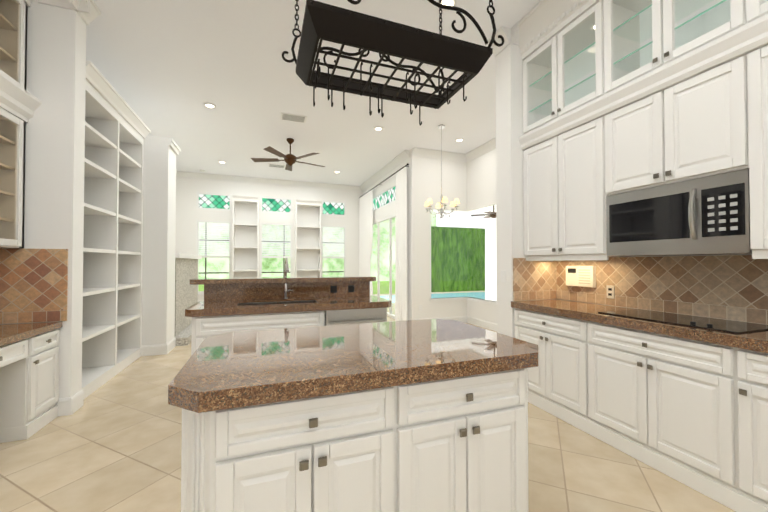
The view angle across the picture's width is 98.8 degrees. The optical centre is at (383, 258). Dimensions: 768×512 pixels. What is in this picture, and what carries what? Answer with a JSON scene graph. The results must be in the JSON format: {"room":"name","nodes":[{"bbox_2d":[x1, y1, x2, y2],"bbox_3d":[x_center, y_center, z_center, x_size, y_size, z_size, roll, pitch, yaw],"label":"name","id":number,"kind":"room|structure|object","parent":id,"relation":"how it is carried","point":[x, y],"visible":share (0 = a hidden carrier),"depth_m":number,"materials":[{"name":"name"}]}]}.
{"room":"kitchen","nodes":[
{"label":"kitchen","id":0,"kind":"room"},
{"bbox_2d":[14,0,85,398],"bbox_3d":[-3.018,-0.487,2.828,0.630,3.650,0.180,0,-1,-20],"label":"wall","id":1,"kind":"structure","parent":0,"point":[56,140],"depth_m":2.82,"materials":[{"name":"white paint"}]},
{"bbox_2d":[0,0,41,247],"bbox_3d":[-2.366,-1.226,0.745,0.463,2.228,4.198,0,-1,-20],"label":"upper cabinet","id":2,"kind":"object","parent":1,"relation":"attached to","point":[20,104],"visible":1,"depth_m":2.66,"materials":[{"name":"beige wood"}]},
{"bbox_2d":[0,248,67,323],"bbox_3d":[-2.294,0.199,0.751,0.620,0.616,4.200,0,-1,-20],"label":"backsplash","id":3,"kind":"structure","parent":1,"relation":"attached to","point":[33,285],"depth_m":2.74,"materials":[{"name":"brown tile"}]},
{"bbox_2d":[37,0,96,415],"bbox_3d":[-2.741,-0.487,2.785,0.360,3.648,0.130,0,-1,-20],"label":"trim","id":4,"kind":"structure","parent":1,"relation":"attached to","point":[88,11],"depth_m":2.85,"materials":[{"name":"white wood"}]},
{"bbox_2d":[141,136,181,345],"bbox_3d":[-3.578,-0.458,4.811,0.930,3.650,0.510,0,-1,-20],"label":"wall","id":5,"kind":"structure","parent":0,"point":[162,191],"depth_m":4.69,"materials":[{"name":"white paint"}]},
{"bbox_2d":[165,337,175,353],"bbox_3d":[-3.171,1.296,4.904,0.016,0.144,0.466,0,-1,-20],"label":"trim","id":6,"kind":"structure","parent":5,"relation":"attached to","point":[171,344],"depth_m":4.84,"materials":[{"name":"white wood"}]},
{"bbox_2d":[182,178,361,301],"bbox_3d":[-3.005,-0.392,9.386,5.130,3.650,0.100,0,-1,-20],"label":"wall","id":7,"kind":"structure","parent":0,"point":[190,187],"depth_m":9.27,"materials":[{"name":"white paint"}]},
{"bbox_2d":[176,172,360,191],"bbox_3d":[-3.023,-0.394,9.262,5.050,3.648,0.120,0,-1,-20],"label":"trim","id":8,"kind":"structure","parent":7,"relation":"attached to","point":[188,175],"depth_m":9.17,"materials":[{"name":"white"}]},
{"bbox_2d":[196,192,345,294],"bbox_3d":[-3.046,-0.385,9.339,4.080,2.705,0.140,0,-1,-20],"label":"window","id":9,"kind":"structure","parent":7,"relation":"in","point":[213,201],"depth_m":9.30,"materials":[{"name":"white"}]},
{"bbox_2d":[86,0,540,185],"bbox_3d":[-0.303,-2.349,3.745,6.620,0.100,12.640,0,-1,-20],"label":"ceiling","id":10,"kind":"structure","parent":0,"point":[167,68],"depth_m":4.41,"materials":[{"name":"white paint"}]},
{"bbox_2d":[203,103,215,108],"bbox_3d":[-2.599,-2.275,4.910,0.168,0.010,0.168,0,-1,25],"label":"recessed light","id":11,"kind":"object","parent":10,"relation":"in","point":[208,105],"depth_m":4.90,"materials":[{"name":"white"}]},
{"bbox_2d":[268,163,285,167],"bbox_3d":[-2.556,-2.224,7.867,0.387,0.029,0.280,0,-1,-20],"label":"ceiling vent","id":12,"kind":"object","parent":10,"relation":"in","point":[269,165],"depth_m":7.90,"materials":[{"name":"white metal"}]},
{"bbox_2d":[251,138,324,170],"bbox_3d":[-1.804,-2.006,6.304,1.393,0.509,1.336,0,-1,-20],"label":"ceiling fan","id":13,"kind":"object","parent":10,"relation":"hanging from","point":[290,159],"visible":1,"depth_m":6.19,"materials":[{"name":"brown metal"}]},
{"bbox_2d":[280,112,306,122],"bbox_3d":[-1.446,-2.261,5.269,0.397,0.029,0.267,0,-1,-20],"label":"ceiling vent","id":14,"kind":"object","parent":10,"relation":"in","point":[293,117],"depth_m":5.29,"materials":[{"name":"white metal"}]},
{"bbox_2d":[374,127,382,130],"bbox_3d":[-0.097,-2.263,5.755,0.168,0.010,0.168,0,-1,-29],"label":"recessed light","id":15,"kind":"object","parent":10,"relation":"in","point":[375,128],"depth_m":5.74,"materials":[{"name":"white"}]},
{"bbox_2d":[282,0,503,125],"bbox_3d":[0.028,-1.551,1.736,1.057,1.551,0.560,0,-1,-20],"label":"pot rack","id":16,"kind":"object","parent":10,"relation":"hanging from","point":[343,26],"visible":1,"depth_m":1.59,"materials":[{"name":"black metal"}]},
{"bbox_2d":[424,125,459,217],"bbox_3d":[0.984,-1.476,5.636,0.620,1.589,0.603,0,-1,-20],"label":"chandelier","id":17,"kind":"object","parent":10,"relation":"hanging from","point":[428,202],"visible":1,"depth_m":5.62,"materials":[{"name":"beige glass"}]},
{"bbox_2d":[438,0,456,10],"bbox_3d":[0.571,-2.303,2.976,0.168,0.010,0.168,0,-1,-29],"label":"recessed light","id":18,"kind":"object","parent":10,"relation":"in","point":[444,2],"depth_m":2.97,"materials":[{"name":"white"}]},
{"bbox_2d":[0,303,735,511],"bbox_3d":[-0.303,1.401,3.691,6.620,0.100,12.640,0,-1,-20],"label":"floor","id":19,"kind":"structure","parent":0,"point":[114,444],"depth_m":2.12,"materials":[{"name":"tile"}]},
{"bbox_2d":[0,337,31,372],"bbox_3d":[-2.781,0.652,2.032,0.579,0.150,0.648,0,-1,-20],"label":"drawer","id":20,"kind":"object","parent":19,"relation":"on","point":[12,352],"depth_m":2.33,"materials":[{"name":"wood"}]},
{"bbox_2d":[0,325,61,442],"bbox_3d":[-2.959,0.959,2.519,0.579,0.750,0.398,0,-1,-20],"label":"base cabinet","id":21,"kind":"object","parent":19,"relation":"on","point":[29,375],"depth_m":2.47,"materials":[{"name":"wood"}]},
{"bbox_2d":[0,321,62,344],"bbox_3d":[-2.845,0.555,2.222,0.588,0.050,1.046,0,-1,-20],"label":"countertop","id":22,"kind":"structure","parent":21,"relation":"on","point":[7,332],"depth_m":2.50,"materials":[{"name":"brown stone"}]},
{"bbox_2d":[82,60,150,398],"bbox_3d":[-3.334,-0.234,3.721,0.683,3.170,1.716,0,-1,-20],"label":"bookshelf","id":23,"kind":"object","parent":19,"relation":"on","point":[117,131],"visible":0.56,"depth_m":3.79,"materials":[{"name":"white wood"}]},
{"bbox_2d":[175,253,201,345],"bbox_3d":[-3.957,0.654,6.003,1.078,1.460,2.080,0,-1,-20],"label":"fireplace","id":24,"kind":"object","parent":19,"relation":"on","point":[186,271],"visible":0.31,"depth_m":5.70,"materials":[{"name":"stone"}]},
{"bbox_2d":[232,194,258,276],"bbox_3d":[-3.728,-0.120,8.868,0.640,3.090,0.368,0,-1,-20],"label":"shelf","id":25,"kind":"object","parent":19,"relation":"on","point":[245,224],"visible":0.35,"depth_m":8.99,"materials":[{"name":"white wood"}]},
{"bbox_2d":[185,258,390,355],"bbox_3d":[-0.942,0.671,3.381,1.900,1.350,0.966,0,-1,-20],"label":"bar counter","id":26,"kind":"object","parent":19,"relation":"on","point":[231,304],"visible":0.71,"depth_m":3.19,"materials":[{"name":"stone"}]},
{"bbox_2d":[295,199,321,275],"bbox_3d":[-2.172,-0.112,9.433,0.710,3.090,0.368,0,-1,-20],"label":"shelf","id":27,"kind":"object","parent":19,"relation":"on","point":[308,214],"visible":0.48,"depth_m":9.56,"materials":[{"name":"white wood"}]},
{"bbox_2d":[181,363,537,511],"bbox_3d":[-0.093,0.890,1.580,1.412,0.860,0.867,0,-1,-20],"label":"kitchen island","id":28,"kind":"object","parent":19,"relation":"on","point":[426,415],"depth_m":1.17,"materials":[{"name":"wood"}]},
{"bbox_2d":[168,319,537,410],"bbox_3d":[-0.097,0.431,1.598,1.470,0.060,0.900,0,-1,-20],"label":"island countertop","id":29,"kind":"structure","parent":28,"relation":"on","point":[240,366],"depth_m":1.32,"materials":[{"name":"brown stone"}]},
{"bbox_2d":[512,307,574,426],"bbox_3d":[1.690,0.910,2.950,0.579,0.859,0.862,0,-1,-20],"label":"base cabinet","id":30,"kind":"object","parent":19,"relation":"on","point":[551,384],"depth_m":2.82,"materials":[{"name":"wood"}]},
{"bbox_2d":[575,319,714,499],"bbox_3d":[1.958,0.899,2.210,0.579,0.859,0.968,0,-1,-20],"label":"base cabinet","id":31,"kind":"object","parent":19,"relation":"on","point":[682,398],"depth_m":2.09,"materials":[{"name":"wood"}]},
{"bbox_2d":[511,299,767,354],"bbox_3d":[1.986,0.438,2.114,0.598,0.060,2.648,0,-1,-20],"label":"countertop","id":32,"kind":"structure","parent":31,"relation":"on","point":[750,340],"depth_m":2.10,"materials":[{"name":"brown stone"}]},
{"bbox_2d":[595,307,767,334],"bbox_3d":[1.972,0.397,2.206,0.455,0.025,0.790,0,-1,-20],"label":"cooktop","id":33,"kind":"object","parent":32,"relation":"in","point":[712,324],"depth_m":2.12,"materials":[{"name":"black glass"}]},
{"bbox_2d":[711,343,767,511],"bbox_3d":[2.190,0.890,1.571,0.579,0.859,0.648,0,-1,-20],"label":"base cabinet","id":34,"kind":"object","parent":19,"relation":"on","point":[741,377],"depth_m":1.70,"materials":[{"name":"wood"}]},
{"bbox_2d":[362,149,417,319],"bbox_3d":[0.003,-0.405,8.472,0.100,3.650,3.630,0,-1,-20],"label":"wall","id":35,"kind":"structure","parent":0,"point":[412,171],"depth_m":6.81,"materials":[{"name":"white paint"}]},
{"bbox_2d":[371,183,395,318],"bbox_3d":[0.008,-0.156,8.454,0.080,3.150,2.700,0,-1,-20],"label":"window","id":36,"kind":"structure","parent":35,"relation":"in","point":[385,197],"depth_m":8.29,"materials":[{"name":"white"}]},
{"bbox_2d":[359,163,408,197],"bbox_3d":[-0.097,-1.901,8.449,0.113,0.050,3.645,0,-1,-20],"label":"curtain rod","id":37,"kind":"object","parent":35,"relation":"attached to","point":[387,178],"visible":0.94,"depth_m":7.77,"materials":[{"name":"black metal"}]},
{"bbox_2d":[359,193,366,275],"bbox_3d":[-0.612,-0.222,9.752,0.070,3.280,0.760,0,-1,-20],"label":"door curtain","id":38,"kind":"object","parent":37,"relation":"hanging from","point":[362,229],"visible":0.71,"depth_m":9.75,"materials":[{"name":"white fabric"}]},
{"bbox_2d":[366,190,372,294],"bbox_3d":[-0.397,-0.230,9.160,0.070,3.280,0.500,0,-1,-20],"label":"door curtain","id":39,"kind":"object","parent":37,"relation":"hanging from","point":[369,240],"visible":0.75,"depth_m":9.15,"materials":[{"name":"white fabric"}]},
{"bbox_2d":[395,167,407,320],"bbox_3d":[0.368,-0.261,7.054,0.070,3.280,0.580,0,-1,-20],"label":"door curtain","id":40,"kind":"object","parent":37,"relation":"hanging from","point":[401,298],"visible":1,"depth_m":7.04,"materials":[{"name":"white fabric"}]},
{"bbox_2d":[361,150,408,319],"bbox_3d":[-0.096,-0.406,8.436,0.110,3.648,3.430,0,-1,-20],"label":"trim","id":41,"kind":"structure","parent":35,"relation":"attached to","point":[403,156],"depth_m":7.95,"materials":[{"name":"white paint"}]},
{"bbox_2d":[418,157,465,318],"bbox_3d":[1.216,-0.426,7.035,1.200,3.650,0.100,0,-1,-20],"label":"wall","id":42,"kind":"structure","parent":0,"point":[429,169],"depth_m":6.92,"materials":[{"name":"white paint"}]},
{"bbox_2d":[409,147,464,322],"bbox_3d":[1.153,-0.428,6.900,1.190,3.648,0.110,0,-1,-20],"label":"trim","id":43,"kind":"structure","parent":42,"relation":"attached to","point":[418,152],"depth_m":6.94,"materials":[{"name":"white"}]},
{"bbox_2d":[466,149,493,322],"bbox_3d":[2.421,-0.446,5.680,0.100,3.650,3.470,0,-1,-20],"label":"wall","id":44,"kind":"structure","parent":0,"point":[480,170],"depth_m":6.76,"materials":[{"name":"white paint"}]},
{"bbox_2d":[429,204,496,304],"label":"window","id":45,"kind":"structure","parent":44,"relation":"in","point":[459,298],"depth_m":6.96,"materials":[{"name":"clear glass"}]},
{"bbox_2d":[465,144,484,327],"bbox_3d":[2.322,-0.446,5.644,0.110,3.648,3.270,0,-1,-20],"label":"trim","id":46,"kind":"structure","parent":44,"relation":"attached to","point":[480,150],"depth_m":6.85,"materials":[{"name":"white"}]},
{"bbox_2d":[494,44,546,337],"bbox_3d":[1.500,-0.477,3.484,0.570,3.650,0.230,0,-1,-20],"label":"wall","id":47,"kind":"structure","parent":0,"point":[508,153],"depth_m":3.34,"materials":[{"name":"white paint"}]},
{"bbox_2d":[485,21,518,330],"bbox_3d":[1.201,-0.480,3.311,0.110,3.648,0.330,0,-1,-20],"label":"trim","id":48,"kind":"structure","parent":47,"relation":"attached to","point":[511,36],"depth_m":3.36,"materials":[{"name":"white"}]},
{"bbox_2d":[560,254,751,321],"bbox_3d":[2.737,-0.512,1.087,0.100,3.650,5.580,0,-1,-20],"label":"wall","id":49,"kind":"structure","parent":0,"point":[749,254],"depth_m":2.36,"materials":[{"name":"white paint"}]},
{"bbox_2d":[522,88,642,259],"bbox_3d":[1.765,-0.624,2.972,0.439,1.230,0.913,0,-1,-20],"label":"upper cabinet","id":50,"kind":"object","parent":49,"relation":"attached to","point":[568,160],"depth_m":2.80,"materials":[{"name":"white wood"}]},
{"bbox_2d":[522,0,657,71],"bbox_3d":[2.071,-2.175,2.182,0.418,0.288,2.648,0,-1,-20],"label":"upper cabinet","id":51,"kind":"object","parent":49,"relation":"attached to","point":[565,31],"depth_m":2.89,"materials":[{"name":"white wood"}]},
{"bbox_2d":[513,255,767,324],"bbox_3d":[2.000,0.193,2.124,0.570,0.426,2.650,0,-1,-20],"label":"backsplash","id":52,"kind":"structure","parent":49,"relation":"attached to","point":[730,287],"depth_m":2.50,"materials":[{"name":"beige tile"}]},
{"bbox_2d":[566,266,614,298],"bbox_3d":[1.918,0.215,3.094,0.036,0.285,0.470,0,-1,-20],"label":"intercom","id":53,"kind":"object","parent":52,"relation":"attached to","point":[582,276],"visible":1,"depth_m":3.11,"materials":[{"name":"white plastic"}]},
{"bbox_2d":[614,20,749,194],"bbox_3d":[2.035,-0.868,2.232,0.439,0.765,0.800,0,-1,-20],"label":"upper cabinet","id":54,"kind":"object","parent":49,"relation":"attached to","point":[624,96],"depth_m":2.03,"materials":[{"name":"white wood"}]},
{"bbox_2d":[606,169,751,255],"bbox_3d":[2.017,-0.252,2.216,0.475,0.460,0.794,0,-1,-20],"label":"microwave","id":55,"kind":"object","parent":54,"relation":"attached to","point":[709,215],"visible":1,"depth_m":2.06,"materials":[{"name":"silver metal"}]},
{"bbox_2d":[726,12,767,255],"bbox_3d":[2.331,-0.647,1.413,0.439,1.230,1.065,0,-1,-20],"label":"upper cabinet","id":56,"kind":"object","parent":49,"relation":"attached to","point":[758,170],"depth_m":1.74,"materials":[{"name":"white wood"}]},
{"label":"outside","id":57,"kind":"structure","parent":0,"visible":0},
{"bbox_2d":[198,281,394,293],"bbox_3d":[-1.935,1.690,17.883,70.000,0.050,55.000,0,-1,-20],"label":"lawn","id":58,"kind":"structure","parent":57,"point":[384,289],"depth_m":18.95,"materials":[{"name":"green plant"}]},
{"bbox_2d":[199,223,343,277],"bbox_3d":[-6.427,-0.071,13.432,10.550,3.325,0.050,0,-1,-20],"label":"screen enclosure","id":59,"kind":"object","parent":58,"relation":"on","point":[283,272],"depth_m":13.89,"materials":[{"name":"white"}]},
{"bbox_2d":[373,291,484,295],"bbox_3d":[5.037,1.517,9.990,10.280,0.070,11.400,0,-1,-20],"label":"deck","id":60,"kind":"object","parent":58,"relation":"on","point":[436,292],"depth_m":14.95,"materials":[{"name":"beige"}]},
{"bbox_2d":[380,292,484,302],"bbox_3d":[3.688,1.515,12.799,7.900,0.015,3.600,0,-1,-20],"label":"pool","id":61,"kind":"object","parent":60,"relation":"on","point":[480,295],"depth_m":13.42,"materials":[{"name":"blue liquid"}]},
{"bbox_2d":[431,205,496,300],"bbox_3d":[3.421,-0.054,7.138,5.280,2.990,5.300,0,-1,-20],"label":"post","id":62,"kind":"object","parent":60,"relation":"on","point":[491,277],"depth_m":8.13,"materials":[{"name":"white paint"}]},
{"bbox_2d":[471,205,495,217],"bbox_3d":[2.529,-1.128,7.522,0.946,0.427,0.994,0,-1,-20],"label":"fan","id":63,"kind":"object","parent":62,"relation":"hanging from","point":[489,214],"depth_m":7.50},
{"bbox_2d":[431,226,484,291],"bbox_3d":[10.723,0.017,11.757,14.400,3.100,14.800,0,-1,-20],"label":"hedge","id":64,"kind":"object","parent":58,"relation":"on","point":[442,235],"depth_m":15.73,"materials":[{"name":"green plant"}]},
{"bbox_2d":[199,211,435,280],"bbox_3d":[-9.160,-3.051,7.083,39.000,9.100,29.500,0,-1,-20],"label":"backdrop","id":65,"kind":"structure","parent":57,"point":[270,266],"depth_m":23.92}
]}

